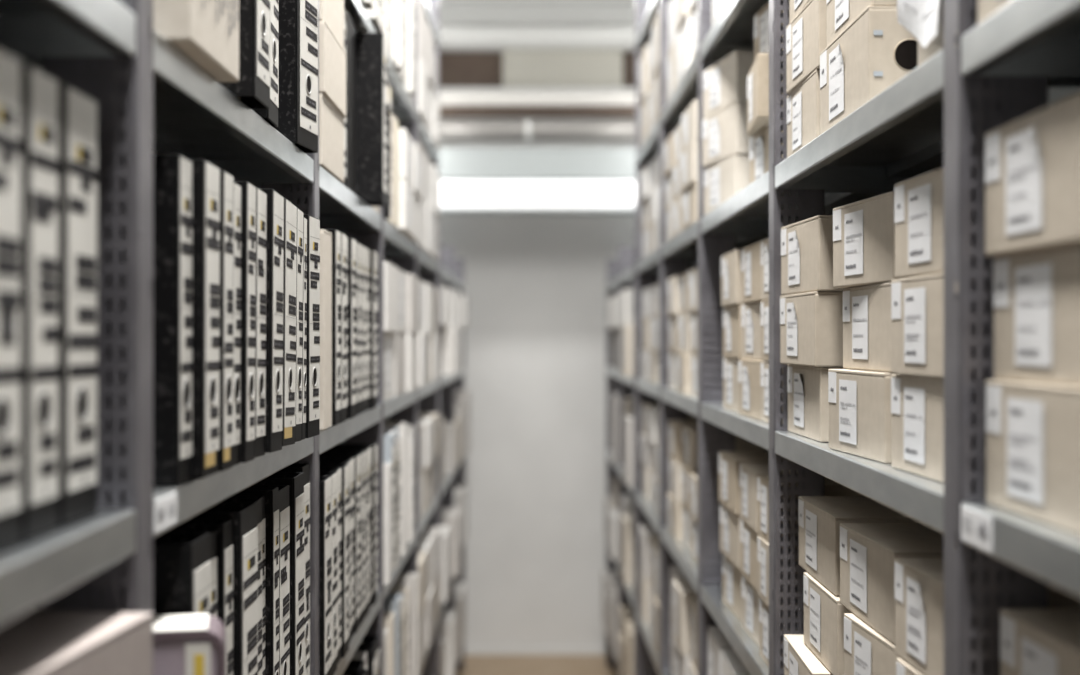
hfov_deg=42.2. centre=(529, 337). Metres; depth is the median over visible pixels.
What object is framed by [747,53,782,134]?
carton
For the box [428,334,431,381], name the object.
carton
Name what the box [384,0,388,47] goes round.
folder
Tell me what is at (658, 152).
carton
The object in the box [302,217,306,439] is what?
binder
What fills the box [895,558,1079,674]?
carton
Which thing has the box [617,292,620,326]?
carton
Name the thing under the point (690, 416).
carton
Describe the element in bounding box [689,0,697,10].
carton
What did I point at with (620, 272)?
shelving rack
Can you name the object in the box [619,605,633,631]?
carton
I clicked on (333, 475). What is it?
binder
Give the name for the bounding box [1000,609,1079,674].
carton
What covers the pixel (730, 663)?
carton
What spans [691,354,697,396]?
carton
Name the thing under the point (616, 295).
carton
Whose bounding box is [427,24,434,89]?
carton
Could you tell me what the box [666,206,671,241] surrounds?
carton
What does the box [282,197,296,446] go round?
binder
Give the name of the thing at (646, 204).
carton
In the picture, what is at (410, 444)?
folder
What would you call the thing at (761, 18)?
carton
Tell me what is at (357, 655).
folder
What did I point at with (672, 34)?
carton
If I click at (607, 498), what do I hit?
carton
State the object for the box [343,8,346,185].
binder
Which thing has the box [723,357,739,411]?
carton
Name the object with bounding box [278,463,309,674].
binder
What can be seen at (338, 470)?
binder
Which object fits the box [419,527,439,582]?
carton
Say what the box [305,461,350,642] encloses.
binder
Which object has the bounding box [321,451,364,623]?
binder
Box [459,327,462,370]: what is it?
carton
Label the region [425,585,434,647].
carton
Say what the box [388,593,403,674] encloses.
folder
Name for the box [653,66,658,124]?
carton
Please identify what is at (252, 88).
binder
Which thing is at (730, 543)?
carton
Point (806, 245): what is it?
carton
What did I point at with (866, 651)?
carton
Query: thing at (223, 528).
binder
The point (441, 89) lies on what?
trim
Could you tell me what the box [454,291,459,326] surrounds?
carton
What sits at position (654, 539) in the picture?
carton
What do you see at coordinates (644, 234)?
carton
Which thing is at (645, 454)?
carton
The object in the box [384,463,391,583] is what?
folder
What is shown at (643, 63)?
carton
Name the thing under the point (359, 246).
binder
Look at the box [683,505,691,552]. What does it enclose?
carton
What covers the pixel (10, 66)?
binder
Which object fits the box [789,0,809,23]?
carton
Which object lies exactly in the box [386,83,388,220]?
folder
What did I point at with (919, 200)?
carton
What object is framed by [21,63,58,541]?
binder
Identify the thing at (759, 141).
carton
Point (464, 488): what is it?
carton
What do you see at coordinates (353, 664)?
folder
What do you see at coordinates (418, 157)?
carton
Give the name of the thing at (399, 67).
folder
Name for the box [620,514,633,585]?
carton
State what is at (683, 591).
carton
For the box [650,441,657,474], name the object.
carton
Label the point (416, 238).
carton
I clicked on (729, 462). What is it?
carton
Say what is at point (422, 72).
carton
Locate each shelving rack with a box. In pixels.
[0,0,438,674]
[435,229,464,674]
[606,231,658,674]
[635,0,1079,674]
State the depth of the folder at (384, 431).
3.50 m
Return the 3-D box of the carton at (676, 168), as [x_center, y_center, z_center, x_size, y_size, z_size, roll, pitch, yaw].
[0.572,-0.434,3.847,0.332,0.100,0.250,0,0,-1]
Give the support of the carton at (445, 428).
on the shelving rack at (449, 268)
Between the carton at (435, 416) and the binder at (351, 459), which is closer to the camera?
the binder at (351, 459)
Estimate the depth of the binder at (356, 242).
2.74 m
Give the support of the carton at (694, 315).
on the carton at (694, 357)
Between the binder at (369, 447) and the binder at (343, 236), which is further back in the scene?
the binder at (369, 447)
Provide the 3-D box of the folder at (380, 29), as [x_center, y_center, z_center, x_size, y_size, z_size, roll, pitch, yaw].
[-0.474,-0.856,3.141,0.286,0.330,0.075,0,0,0]
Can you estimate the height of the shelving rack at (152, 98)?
3.050 m
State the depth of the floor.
7.34 m
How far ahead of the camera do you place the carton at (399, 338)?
3.68 m
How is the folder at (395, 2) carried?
on the shelving rack at (152, 98)
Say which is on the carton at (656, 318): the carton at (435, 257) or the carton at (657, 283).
the carton at (657, 283)
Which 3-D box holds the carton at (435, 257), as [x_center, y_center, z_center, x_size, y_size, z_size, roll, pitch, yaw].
[-0.489,-0.363,5.040,0.301,0.160,0.280,0,0,0]
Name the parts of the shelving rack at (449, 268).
shelf, shelf, shelf, shelf, shelf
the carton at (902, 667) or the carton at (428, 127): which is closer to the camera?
the carton at (902, 667)
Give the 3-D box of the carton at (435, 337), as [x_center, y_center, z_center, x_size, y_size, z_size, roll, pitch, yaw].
[-0.484,0.070,5.035,0.301,0.165,0.270,0,0,0]
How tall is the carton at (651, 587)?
0.160 m
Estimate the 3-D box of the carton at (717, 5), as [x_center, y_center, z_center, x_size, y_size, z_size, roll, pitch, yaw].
[0.584,-0.766,3.143,0.338,0.150,0.250,0,0,0]
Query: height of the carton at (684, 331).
0.109 m
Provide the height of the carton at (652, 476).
0.110 m
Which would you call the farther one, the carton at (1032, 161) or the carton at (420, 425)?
the carton at (420, 425)
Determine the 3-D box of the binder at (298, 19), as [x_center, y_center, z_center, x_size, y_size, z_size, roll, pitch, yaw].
[-0.450,-0.458,2.104,0.242,0.350,0.110,0,0,7]
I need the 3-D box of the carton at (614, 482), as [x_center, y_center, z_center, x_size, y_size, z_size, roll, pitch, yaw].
[0.550,0.864,6.852,0.282,0.310,0.280,0,0,0]
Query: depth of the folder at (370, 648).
3.03 m
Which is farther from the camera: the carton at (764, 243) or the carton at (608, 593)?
the carton at (608, 593)
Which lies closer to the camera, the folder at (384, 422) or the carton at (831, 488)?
the carton at (831, 488)
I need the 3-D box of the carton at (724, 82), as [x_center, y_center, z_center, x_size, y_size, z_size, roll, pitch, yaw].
[0.558,-0.560,3.138,0.282,0.110,0.250,0,0,-10]
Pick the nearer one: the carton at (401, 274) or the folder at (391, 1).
the folder at (391, 1)
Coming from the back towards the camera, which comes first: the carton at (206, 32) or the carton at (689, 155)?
the carton at (689, 155)
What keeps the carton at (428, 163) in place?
on the carton at (430, 211)
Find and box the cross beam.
[439,92,634,117]
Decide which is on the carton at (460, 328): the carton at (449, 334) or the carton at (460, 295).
the carton at (460, 295)
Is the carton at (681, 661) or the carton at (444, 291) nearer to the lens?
the carton at (681, 661)
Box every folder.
[339,433,394,577]
[343,669,367,674]
[346,660,364,668]
[351,652,366,668]
[355,643,376,674]
[360,635,378,674]
[363,0,373,8]
[368,0,379,25]
[375,0,383,32]
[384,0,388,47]
[384,102,389,218]
[384,422,404,423]
[384,424,406,554]
[384,428,398,560]
[384,431,395,568]
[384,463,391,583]
[384,594,399,674]
[384,600,392,611]
[384,612,394,674]
[384,629,387,674]
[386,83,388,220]
[387,0,389,54]
[388,87,391,222]
[388,587,408,674]
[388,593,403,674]
[390,0,392,60]
[391,115,395,224]
[392,573,414,674]
[393,0,397,65]
[393,119,398,226]
[395,0,402,70]
[396,439,397,565]
[399,435,400,557]
[400,599,401,674]
[401,0,404,81]
[405,0,406,86]
[406,0,414,95]
[407,426,413,441]
[407,429,407,542]
[408,442,413,541]
[415,573,418,674]
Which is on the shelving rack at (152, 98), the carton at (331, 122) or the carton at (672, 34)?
the carton at (331, 122)
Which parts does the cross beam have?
beam casing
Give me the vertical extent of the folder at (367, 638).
0.345 m
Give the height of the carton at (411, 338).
0.165 m
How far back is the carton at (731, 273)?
2.88 m
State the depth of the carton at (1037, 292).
1.18 m
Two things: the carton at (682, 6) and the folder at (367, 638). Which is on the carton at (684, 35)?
the carton at (682, 6)
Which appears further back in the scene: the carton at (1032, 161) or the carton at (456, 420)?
the carton at (456, 420)
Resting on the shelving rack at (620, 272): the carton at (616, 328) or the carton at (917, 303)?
the carton at (616, 328)
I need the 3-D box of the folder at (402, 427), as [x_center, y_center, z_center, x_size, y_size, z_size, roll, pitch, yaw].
[-0.476,0.407,3.760,0.285,0.345,0.080,0,0,0]
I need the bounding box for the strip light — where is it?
[439,148,634,214]
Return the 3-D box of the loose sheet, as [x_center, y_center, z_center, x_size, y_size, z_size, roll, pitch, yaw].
[0.416,-0.394,1.468,0.021,0.185,0.177,0,0,0]
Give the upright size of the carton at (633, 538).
0.200 m
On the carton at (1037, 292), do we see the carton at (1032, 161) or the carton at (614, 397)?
the carton at (1032, 161)
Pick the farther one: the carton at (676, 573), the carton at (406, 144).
the carton at (676, 573)
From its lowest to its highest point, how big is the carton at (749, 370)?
0.109 m
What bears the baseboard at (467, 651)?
attached to the wall
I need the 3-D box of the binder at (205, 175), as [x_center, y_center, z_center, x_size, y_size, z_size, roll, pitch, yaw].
[-0.472,-0.019,1.455,0.287,0.324,0.073,0,0,0]
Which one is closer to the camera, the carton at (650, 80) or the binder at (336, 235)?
the binder at (336, 235)
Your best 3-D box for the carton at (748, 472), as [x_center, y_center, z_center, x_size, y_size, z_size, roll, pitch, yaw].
[0.582,0.305,2.684,0.332,0.109,0.226,0,0,1]
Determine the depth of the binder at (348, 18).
2.75 m
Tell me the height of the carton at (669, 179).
0.100 m
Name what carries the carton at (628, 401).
on the shelving rack at (620, 272)
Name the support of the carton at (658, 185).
on the carton at (657, 219)
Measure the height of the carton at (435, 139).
0.170 m
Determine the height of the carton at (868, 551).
0.109 m
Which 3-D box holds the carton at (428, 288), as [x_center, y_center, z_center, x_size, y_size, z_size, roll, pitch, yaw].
[-0.486,-0.096,4.735,0.301,0.165,0.270,0,0,0]
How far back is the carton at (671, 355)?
4.14 m
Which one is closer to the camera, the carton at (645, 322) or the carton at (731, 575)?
the carton at (731, 575)
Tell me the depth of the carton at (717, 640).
3.16 m
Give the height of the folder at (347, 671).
0.345 m
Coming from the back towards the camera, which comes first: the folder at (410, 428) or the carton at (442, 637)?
the carton at (442, 637)
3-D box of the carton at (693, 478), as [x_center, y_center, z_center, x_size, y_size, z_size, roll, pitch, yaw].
[0.585,0.415,3.580,0.338,0.109,0.240,0,0,-1]
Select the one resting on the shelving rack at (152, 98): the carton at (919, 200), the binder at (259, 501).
the binder at (259, 501)
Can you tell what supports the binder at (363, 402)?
on the shelving rack at (152, 98)
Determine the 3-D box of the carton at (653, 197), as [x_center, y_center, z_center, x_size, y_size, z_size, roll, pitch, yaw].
[0.587,-0.449,4.817,0.332,0.110,0.250,0,0,1]
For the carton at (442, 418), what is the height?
0.260 m
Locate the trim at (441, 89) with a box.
[439,87,634,91]
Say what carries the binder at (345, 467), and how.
on the shelving rack at (152, 98)
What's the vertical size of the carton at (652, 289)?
0.110 m
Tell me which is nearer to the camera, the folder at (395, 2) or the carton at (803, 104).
the carton at (803, 104)
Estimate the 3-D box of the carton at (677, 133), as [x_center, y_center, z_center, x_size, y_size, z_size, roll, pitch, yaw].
[0.570,-0.535,3.840,0.338,0.100,0.250,0,0,0]
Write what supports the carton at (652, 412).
on the carton at (652, 446)
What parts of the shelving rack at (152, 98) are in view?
shelf, shelf, shelf, shelf, shelf, shelf, shelf, shelf, shelf, shelf, shelf, shelf, shelf, shelf, shelf, shelf, shelf, shelf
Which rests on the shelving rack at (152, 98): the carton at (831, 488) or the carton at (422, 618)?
the carton at (422, 618)
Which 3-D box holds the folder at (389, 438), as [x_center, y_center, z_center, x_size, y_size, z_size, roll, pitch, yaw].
[-0.473,0.407,3.388,0.286,0.345,0.080,0,0,0]
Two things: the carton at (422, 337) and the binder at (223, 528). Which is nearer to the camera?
the binder at (223, 528)
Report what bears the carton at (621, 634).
on the shelving rack at (620, 272)
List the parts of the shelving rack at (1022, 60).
shelf, shelf, shelf, shelf, shelf, shelf, shelf, shelf, shelf, shelf, shelf, shelf, shelf, shelf, shelf, shelf, shelf, shelf, shelf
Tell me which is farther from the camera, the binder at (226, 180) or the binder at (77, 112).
the binder at (226, 180)
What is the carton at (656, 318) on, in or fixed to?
on the carton at (657, 350)
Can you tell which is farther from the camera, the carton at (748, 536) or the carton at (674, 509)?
the carton at (674, 509)
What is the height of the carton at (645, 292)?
0.110 m
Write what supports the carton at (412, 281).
on the carton at (411, 338)
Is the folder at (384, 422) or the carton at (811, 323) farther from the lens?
the folder at (384, 422)
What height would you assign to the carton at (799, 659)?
0.109 m
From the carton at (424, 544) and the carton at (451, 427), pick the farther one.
the carton at (451, 427)
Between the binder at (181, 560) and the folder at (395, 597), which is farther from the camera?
the folder at (395, 597)
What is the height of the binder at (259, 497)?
0.344 m
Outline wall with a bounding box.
[439,118,634,647]
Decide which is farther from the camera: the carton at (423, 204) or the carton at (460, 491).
the carton at (460, 491)
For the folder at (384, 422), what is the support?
on the shelving rack at (152, 98)
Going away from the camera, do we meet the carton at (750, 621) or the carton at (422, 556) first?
the carton at (750, 621)
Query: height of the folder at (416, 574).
0.320 m
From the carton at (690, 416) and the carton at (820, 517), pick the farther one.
the carton at (690, 416)
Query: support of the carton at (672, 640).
on the shelving rack at (1022, 60)
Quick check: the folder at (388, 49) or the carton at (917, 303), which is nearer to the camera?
the carton at (917, 303)
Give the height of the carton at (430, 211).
0.160 m
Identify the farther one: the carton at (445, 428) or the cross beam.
the cross beam
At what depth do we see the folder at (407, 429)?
3.95 m
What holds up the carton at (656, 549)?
on the carton at (655, 604)
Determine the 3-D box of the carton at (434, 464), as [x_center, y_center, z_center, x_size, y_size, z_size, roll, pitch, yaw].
[-0.495,0.504,5.035,0.301,0.150,0.270,0,0,0]
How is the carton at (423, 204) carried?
on the shelving rack at (152, 98)
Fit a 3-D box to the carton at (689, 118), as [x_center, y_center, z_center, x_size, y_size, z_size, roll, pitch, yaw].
[0.566,-0.535,3.568,0.332,0.100,0.250,0,0,-1]
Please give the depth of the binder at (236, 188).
1.56 m
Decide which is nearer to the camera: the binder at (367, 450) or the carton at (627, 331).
the binder at (367, 450)
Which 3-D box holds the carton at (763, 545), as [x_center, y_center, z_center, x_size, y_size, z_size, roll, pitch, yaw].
[0.579,0.415,2.459,0.332,0.109,0.182,0,0,0]
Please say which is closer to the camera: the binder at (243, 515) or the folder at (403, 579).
the binder at (243, 515)
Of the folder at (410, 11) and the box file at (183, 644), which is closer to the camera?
the box file at (183, 644)
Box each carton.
[0,610,152,674]
[153,0,238,81]
[319,0,343,48]
[319,20,345,117]
[319,93,343,182]
[384,262,397,331]
[384,332,393,400]
[384,418,433,467]
[386,413,438,457]
[394,269,406,332]
[394,333,405,396]
[396,179,413,235]
[399,129,413,188]
[406,273,418,332]
[406,333,417,391]
[407,192,419,242]
[414,143,422,198]
[418,1,426,69]
[418,57,427,124]
[418,141,425,199]
[418,198,426,250]
[418,333,428,386]
[418,423,423,475]
[418,470,423,523]
[418,538,431,595]
[418,552,426,616]
[419,280,424,332]
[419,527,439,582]
[419,606,424,667]
[424,81,431,138]
[424,465,430,513]
[425,203,434,255]
[425,283,433,333]
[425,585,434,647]
[426,154,431,205]
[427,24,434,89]
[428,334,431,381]
[431,92,439,149]
[431,214,437,260]
[431,456,436,501]
[432,54,436,95]
[432,165,439,217]
[432,334,439,380]
[432,572,439,624]
[433,288,436,333]
[441,286,447,324]
[441,288,453,325]
[441,326,458,374]
[441,417,443,483]
[441,508,461,576]
[441,526,450,602]
[441,609,456,674]
[441,636,444,674]
[444,423,455,472]
[444,427,446,476]
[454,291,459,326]
[454,390,469,454]
[454,402,464,459]
[454,418,460,464]
[454,485,467,542]
[454,488,459,507]
[454,582,464,646]
[454,593,461,661]
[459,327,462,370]
[460,295,460,326]
[460,491,461,507]
[461,296,466,327]
[467,298,467,327]
[602,570,617,630]
[604,495,611,540]
[607,299,608,327]
[607,592,610,643]
[608,509,617,559]
[609,296,617,327]
[611,394,617,463]
[611,580,617,657]
[612,480,617,508]
[613,328,615,366]
[615,295,617,326]
[616,328,617,367]
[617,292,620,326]
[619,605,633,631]
[619,632,623,674]
[620,289,628,325]
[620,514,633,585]
[621,325,633,376]
[621,495,633,513]
[623,415,633,485]
[624,397,658,414]
[624,621,633,674]
[629,287,633,324]
[633,538,633,585]
[639,46,647,106]
[639,524,658,578]
[639,568,649,623]
[640,95,647,148]
[640,165,650,202]
[640,349,648,379]
[640,433,650,468]
[642,197,649,231]
[642,229,647,258]
[642,287,648,318]
[642,318,649,348]
[642,404,658,435]
[642,465,650,499]
[647,221,654,254]
[648,38,653,91]
[648,86,653,134]
[648,407,658,443]
[649,284,656,317]
[649,317,654,349]
[649,349,657,382]
[650,156,657,193]
[650,187,657,223]
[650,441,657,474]
[650,470,655,508]
[650,535,658,588]
[650,582,653,629]
[652,10,658,77]
[652,595,658,655]
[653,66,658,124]
[653,547,658,601]
[655,216,658,249]
[655,316,658,349]
[656,445,658,479]
[656,478,658,514]
[657,152,658,184]
[657,185,658,215]
[657,283,658,315]
[657,350,658,382]
[658,412,697,444]
[663,133,674,177]
[665,172,672,210]
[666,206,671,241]
[667,39,676,101]
[667,276,679,314]
[667,493,682,540]
[668,0,676,53]
[668,314,677,351]
[668,352,679,388]
[668,420,697,463]
[669,457,682,501]
[670,565,687,620]
[671,621,674,674]
[672,195,682,237]
[672,580,697,654]
[673,160,681,200]
[674,122,680,163]
[675,643,690,674]
[676,0,691,33]
[676,16,691,84]
[676,353,690,394]
[678,313,690,352]
[679,272,690,313]
[680,141,697,191]
[681,100,697,151]
[681,465,697,510]
[682,182,697,229]
[683,426,768,471]
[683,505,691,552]
[688,267,697,311]
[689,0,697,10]
[689,474,697,521]
[689,661,696,674]
[690,311,697,353]
[690,598,697,674]
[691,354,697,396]
[692,3,697,59]
[692,518,697,561]
[702,102,750,166]
[703,50,753,118]
[704,154,749,214]
[708,626,732,674]
[711,0,723,25]
[718,451,789,514]
[719,649,749,674]
[720,502,740,568]
[721,250,745,305]
[722,553,741,620]
[723,304,741,358]
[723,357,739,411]
[738,359,761,419]
[739,463,797,532]
[740,518,757,590]
[741,241,763,302]
[741,302,760,359]
[742,574,759,646]
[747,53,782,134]
[750,119,782,183]
[754,2,782,59]
[757,475,863,548]
[758,535,797,610]
[759,596,797,668]
[761,238,782,299]
[761,300,768,360]
[761,361,782,423]
[780,291,842,366]
[781,215,844,294]
[784,635,831,674]
[786,0,826,93]
[787,69,819,157]
[788,364,844,441]
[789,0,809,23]
[799,496,920,595]
[803,572,851,674]
[820,6,917,134]
[826,0,896,45]
[828,369,892,462]
[833,191,895,287]
[840,523,956,644]
[843,282,891,371]
[844,613,900,674]
[891,273,956,377]
[891,374,943,482]
[894,167,943,278]
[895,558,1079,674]
[896,658,922,674]
[918,0,956,65]
[978,0,1012,23]
[985,93,1079,255]
[986,380,1079,534]
[994,243,1079,386]
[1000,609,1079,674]
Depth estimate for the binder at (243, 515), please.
1.64 m
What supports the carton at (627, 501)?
on the shelving rack at (620, 272)
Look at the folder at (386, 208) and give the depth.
3.30 m
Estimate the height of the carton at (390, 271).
0.165 m
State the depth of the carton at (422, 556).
4.42 m
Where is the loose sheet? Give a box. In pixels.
[897,0,938,47]
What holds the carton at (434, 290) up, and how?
on the carton at (435, 337)
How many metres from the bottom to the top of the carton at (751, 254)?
0.109 m
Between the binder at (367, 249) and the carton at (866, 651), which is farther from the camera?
the binder at (367, 249)
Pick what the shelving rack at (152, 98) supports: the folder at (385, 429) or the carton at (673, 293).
the folder at (385, 429)
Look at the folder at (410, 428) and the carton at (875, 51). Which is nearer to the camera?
the carton at (875, 51)
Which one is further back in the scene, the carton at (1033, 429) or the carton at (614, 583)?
the carton at (614, 583)
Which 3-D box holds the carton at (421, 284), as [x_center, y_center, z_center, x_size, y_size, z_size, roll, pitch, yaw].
[-0.489,-0.096,4.425,0.308,0.165,0.270,0,0,0]
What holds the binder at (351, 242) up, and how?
on the shelving rack at (152, 98)
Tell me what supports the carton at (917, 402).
on the shelving rack at (1022, 60)
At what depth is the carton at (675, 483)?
4.02 m
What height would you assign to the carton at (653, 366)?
0.110 m
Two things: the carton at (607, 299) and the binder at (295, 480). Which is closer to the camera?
the binder at (295, 480)
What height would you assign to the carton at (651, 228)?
0.110 m
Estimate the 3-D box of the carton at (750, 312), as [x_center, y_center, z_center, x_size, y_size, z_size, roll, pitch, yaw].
[0.586,-0.012,2.678,0.338,0.109,0.228,0,0,-2]
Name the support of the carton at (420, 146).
on the carton at (423, 204)
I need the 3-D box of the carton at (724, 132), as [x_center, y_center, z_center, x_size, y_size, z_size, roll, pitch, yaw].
[0.554,-0.449,3.139,0.288,0.110,0.250,0,0,-10]
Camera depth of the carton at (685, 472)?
3.86 m
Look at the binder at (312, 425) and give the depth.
2.02 m
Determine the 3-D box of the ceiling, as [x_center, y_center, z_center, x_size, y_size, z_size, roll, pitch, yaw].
[0.025,-1.965,1.590,2.350,0.830,12.380,0,0,0]
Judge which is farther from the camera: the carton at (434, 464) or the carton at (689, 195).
the carton at (434, 464)
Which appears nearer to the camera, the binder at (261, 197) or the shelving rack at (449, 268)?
the binder at (261, 197)
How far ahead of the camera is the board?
7.57 m
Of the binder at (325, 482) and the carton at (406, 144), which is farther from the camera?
the carton at (406, 144)
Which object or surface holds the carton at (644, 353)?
on the shelving rack at (1022, 60)
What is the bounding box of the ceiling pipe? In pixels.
[440,119,634,141]
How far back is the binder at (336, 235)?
2.43 m
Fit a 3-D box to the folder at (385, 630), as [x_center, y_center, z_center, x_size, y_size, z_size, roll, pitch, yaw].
[-0.485,0.859,3.325,0.285,0.320,0.080,0,0,0]
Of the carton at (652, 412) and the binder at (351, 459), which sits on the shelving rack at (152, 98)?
the binder at (351, 459)
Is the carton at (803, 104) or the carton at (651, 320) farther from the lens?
the carton at (651, 320)
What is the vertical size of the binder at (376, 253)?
0.340 m
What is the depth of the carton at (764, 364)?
2.50 m
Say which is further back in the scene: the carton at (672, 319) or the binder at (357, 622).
the carton at (672, 319)
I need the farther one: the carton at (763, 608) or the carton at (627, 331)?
the carton at (627, 331)
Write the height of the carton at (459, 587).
0.260 m
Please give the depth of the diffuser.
6.90 m
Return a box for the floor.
[455,655,617,674]
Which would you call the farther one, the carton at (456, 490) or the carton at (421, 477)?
the carton at (456, 490)
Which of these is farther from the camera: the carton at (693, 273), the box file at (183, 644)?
the carton at (693, 273)
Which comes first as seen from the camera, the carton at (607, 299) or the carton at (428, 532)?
the carton at (428, 532)
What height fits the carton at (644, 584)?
0.160 m
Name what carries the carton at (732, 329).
on the carton at (730, 365)
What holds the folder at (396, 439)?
on the shelving rack at (152, 98)
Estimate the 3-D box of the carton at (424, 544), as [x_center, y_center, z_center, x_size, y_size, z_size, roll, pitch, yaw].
[-0.489,0.778,4.735,0.301,0.160,0.270,0,0,0]
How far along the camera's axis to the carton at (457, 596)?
6.37 m
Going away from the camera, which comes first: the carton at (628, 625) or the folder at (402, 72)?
the folder at (402, 72)
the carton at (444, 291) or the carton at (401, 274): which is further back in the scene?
the carton at (444, 291)
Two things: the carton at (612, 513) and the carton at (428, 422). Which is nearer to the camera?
the carton at (428, 422)
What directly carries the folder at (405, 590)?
on the shelving rack at (152, 98)
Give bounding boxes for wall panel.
[502,49,622,86]
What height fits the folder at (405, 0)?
0.310 m
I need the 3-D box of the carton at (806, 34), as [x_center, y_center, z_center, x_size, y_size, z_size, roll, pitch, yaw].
[0.581,-0.447,2.147,0.332,0.109,0.235,0,0,-1]
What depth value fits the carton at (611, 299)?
6.74 m
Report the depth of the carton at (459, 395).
6.93 m
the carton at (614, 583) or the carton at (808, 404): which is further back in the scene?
the carton at (614, 583)
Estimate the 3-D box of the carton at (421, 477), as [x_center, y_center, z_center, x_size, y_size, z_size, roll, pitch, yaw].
[-0.495,0.504,4.425,0.302,0.150,0.270,0,0,0]
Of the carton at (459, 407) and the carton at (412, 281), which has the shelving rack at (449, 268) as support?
the carton at (459, 407)
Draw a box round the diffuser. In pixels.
[440,180,634,208]
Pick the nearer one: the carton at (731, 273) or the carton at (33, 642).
the carton at (33, 642)
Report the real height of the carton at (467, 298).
0.150 m
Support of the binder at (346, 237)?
on the shelving rack at (152, 98)
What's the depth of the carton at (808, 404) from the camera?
2.11 m
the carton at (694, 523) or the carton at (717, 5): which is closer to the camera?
the carton at (717, 5)
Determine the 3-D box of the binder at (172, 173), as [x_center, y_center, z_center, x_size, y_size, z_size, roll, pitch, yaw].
[-0.484,-0.018,1.389,0.287,0.322,0.054,0,0,0]
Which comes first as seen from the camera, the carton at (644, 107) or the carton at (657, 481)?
the carton at (657, 481)
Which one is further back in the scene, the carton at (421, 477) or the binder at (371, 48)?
the carton at (421, 477)
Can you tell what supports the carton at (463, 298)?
on the carton
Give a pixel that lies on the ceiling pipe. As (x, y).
(528, 130)
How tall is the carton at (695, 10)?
0.160 m
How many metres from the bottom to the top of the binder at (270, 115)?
0.350 m
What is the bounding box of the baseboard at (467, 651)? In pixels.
[464,648,605,654]
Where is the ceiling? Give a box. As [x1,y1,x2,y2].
[435,0,634,51]
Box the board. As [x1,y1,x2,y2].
[435,52,634,86]
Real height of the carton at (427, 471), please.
0.150 m
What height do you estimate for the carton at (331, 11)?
0.118 m
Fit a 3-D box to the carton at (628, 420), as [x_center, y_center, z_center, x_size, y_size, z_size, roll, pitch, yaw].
[0.520,0.449,5.593,0.281,0.260,0.280,0,0,0]
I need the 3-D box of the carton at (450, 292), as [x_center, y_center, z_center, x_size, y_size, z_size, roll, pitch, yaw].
[-0.458,-0.124,5.807,0.271,0.150,0.278,0,0,0]
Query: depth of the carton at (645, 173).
5.05 m
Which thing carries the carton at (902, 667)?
on the carton
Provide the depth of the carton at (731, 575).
2.95 m
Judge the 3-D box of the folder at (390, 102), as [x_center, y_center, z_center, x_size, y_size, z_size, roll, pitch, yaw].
[-0.485,-0.448,3.431,0.286,0.330,0.060,0,0,0]
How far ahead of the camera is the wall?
7.60 m
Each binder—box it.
[0,49,21,552]
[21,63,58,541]
[30,532,210,614]
[58,83,97,526]
[153,154,192,484]
[165,531,216,616]
[167,519,232,674]
[189,159,219,478]
[190,502,257,674]
[219,0,269,108]
[219,170,233,470]
[222,498,262,674]
[229,496,265,674]
[232,182,240,465]
[233,181,255,462]
[233,487,278,674]
[250,485,289,674]
[252,0,278,126]
[254,186,266,457]
[254,472,303,674]
[260,189,283,452]
[274,0,317,152]
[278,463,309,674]
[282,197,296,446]
[295,208,302,441]
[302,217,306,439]
[303,215,319,437]
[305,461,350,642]
[319,454,360,632]
[319,457,354,639]
[319,464,348,657]
[319,467,341,664]
[319,472,337,674]
[319,476,331,674]
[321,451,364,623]
[324,229,340,425]
[326,448,369,617]
[332,446,371,608]
[335,444,377,604]
[341,232,346,422]
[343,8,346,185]
[346,11,351,190]
[346,237,347,418]
[347,237,355,418]
[352,24,355,193]
[356,33,386,205]
[356,242,356,414]
[357,242,361,414]
[361,245,365,412]
[366,248,369,409]
[370,250,375,408]
[376,253,377,405]
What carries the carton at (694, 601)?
on the carton at (692, 671)
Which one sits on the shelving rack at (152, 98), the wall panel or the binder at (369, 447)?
the binder at (369, 447)
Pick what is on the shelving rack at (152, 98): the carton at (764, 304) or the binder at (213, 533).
the binder at (213, 533)
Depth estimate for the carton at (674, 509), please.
4.01 m
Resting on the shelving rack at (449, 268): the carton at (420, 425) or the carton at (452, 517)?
the carton at (452, 517)
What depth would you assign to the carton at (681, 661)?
3.82 m
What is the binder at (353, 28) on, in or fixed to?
on the shelving rack at (152, 98)
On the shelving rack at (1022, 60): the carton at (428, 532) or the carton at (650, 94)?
the carton at (650, 94)
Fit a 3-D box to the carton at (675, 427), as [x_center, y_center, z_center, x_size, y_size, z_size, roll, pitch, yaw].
[0.585,0.305,4.113,0.332,0.109,0.250,0,0,-1]
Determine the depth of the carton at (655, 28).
4.52 m
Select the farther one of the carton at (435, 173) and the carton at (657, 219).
the carton at (435, 173)
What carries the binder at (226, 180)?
on the shelving rack at (152, 98)
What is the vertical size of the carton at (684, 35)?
0.160 m
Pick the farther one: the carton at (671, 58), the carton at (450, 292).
the carton at (450, 292)
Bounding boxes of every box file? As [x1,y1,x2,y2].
[153,613,225,674]
[320,229,331,429]
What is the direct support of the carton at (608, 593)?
on the shelving rack at (620, 272)
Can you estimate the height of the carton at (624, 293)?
0.150 m
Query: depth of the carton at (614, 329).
7.14 m
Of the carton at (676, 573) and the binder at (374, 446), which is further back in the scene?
the carton at (676, 573)
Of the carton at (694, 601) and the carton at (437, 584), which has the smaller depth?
the carton at (694, 601)
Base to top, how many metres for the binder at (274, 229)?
0.326 m
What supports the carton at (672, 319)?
on the carton
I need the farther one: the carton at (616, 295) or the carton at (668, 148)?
the carton at (616, 295)
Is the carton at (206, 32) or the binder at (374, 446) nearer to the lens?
the carton at (206, 32)
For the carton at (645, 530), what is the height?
0.160 m
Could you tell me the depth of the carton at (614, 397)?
6.44 m
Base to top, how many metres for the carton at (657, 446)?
0.110 m

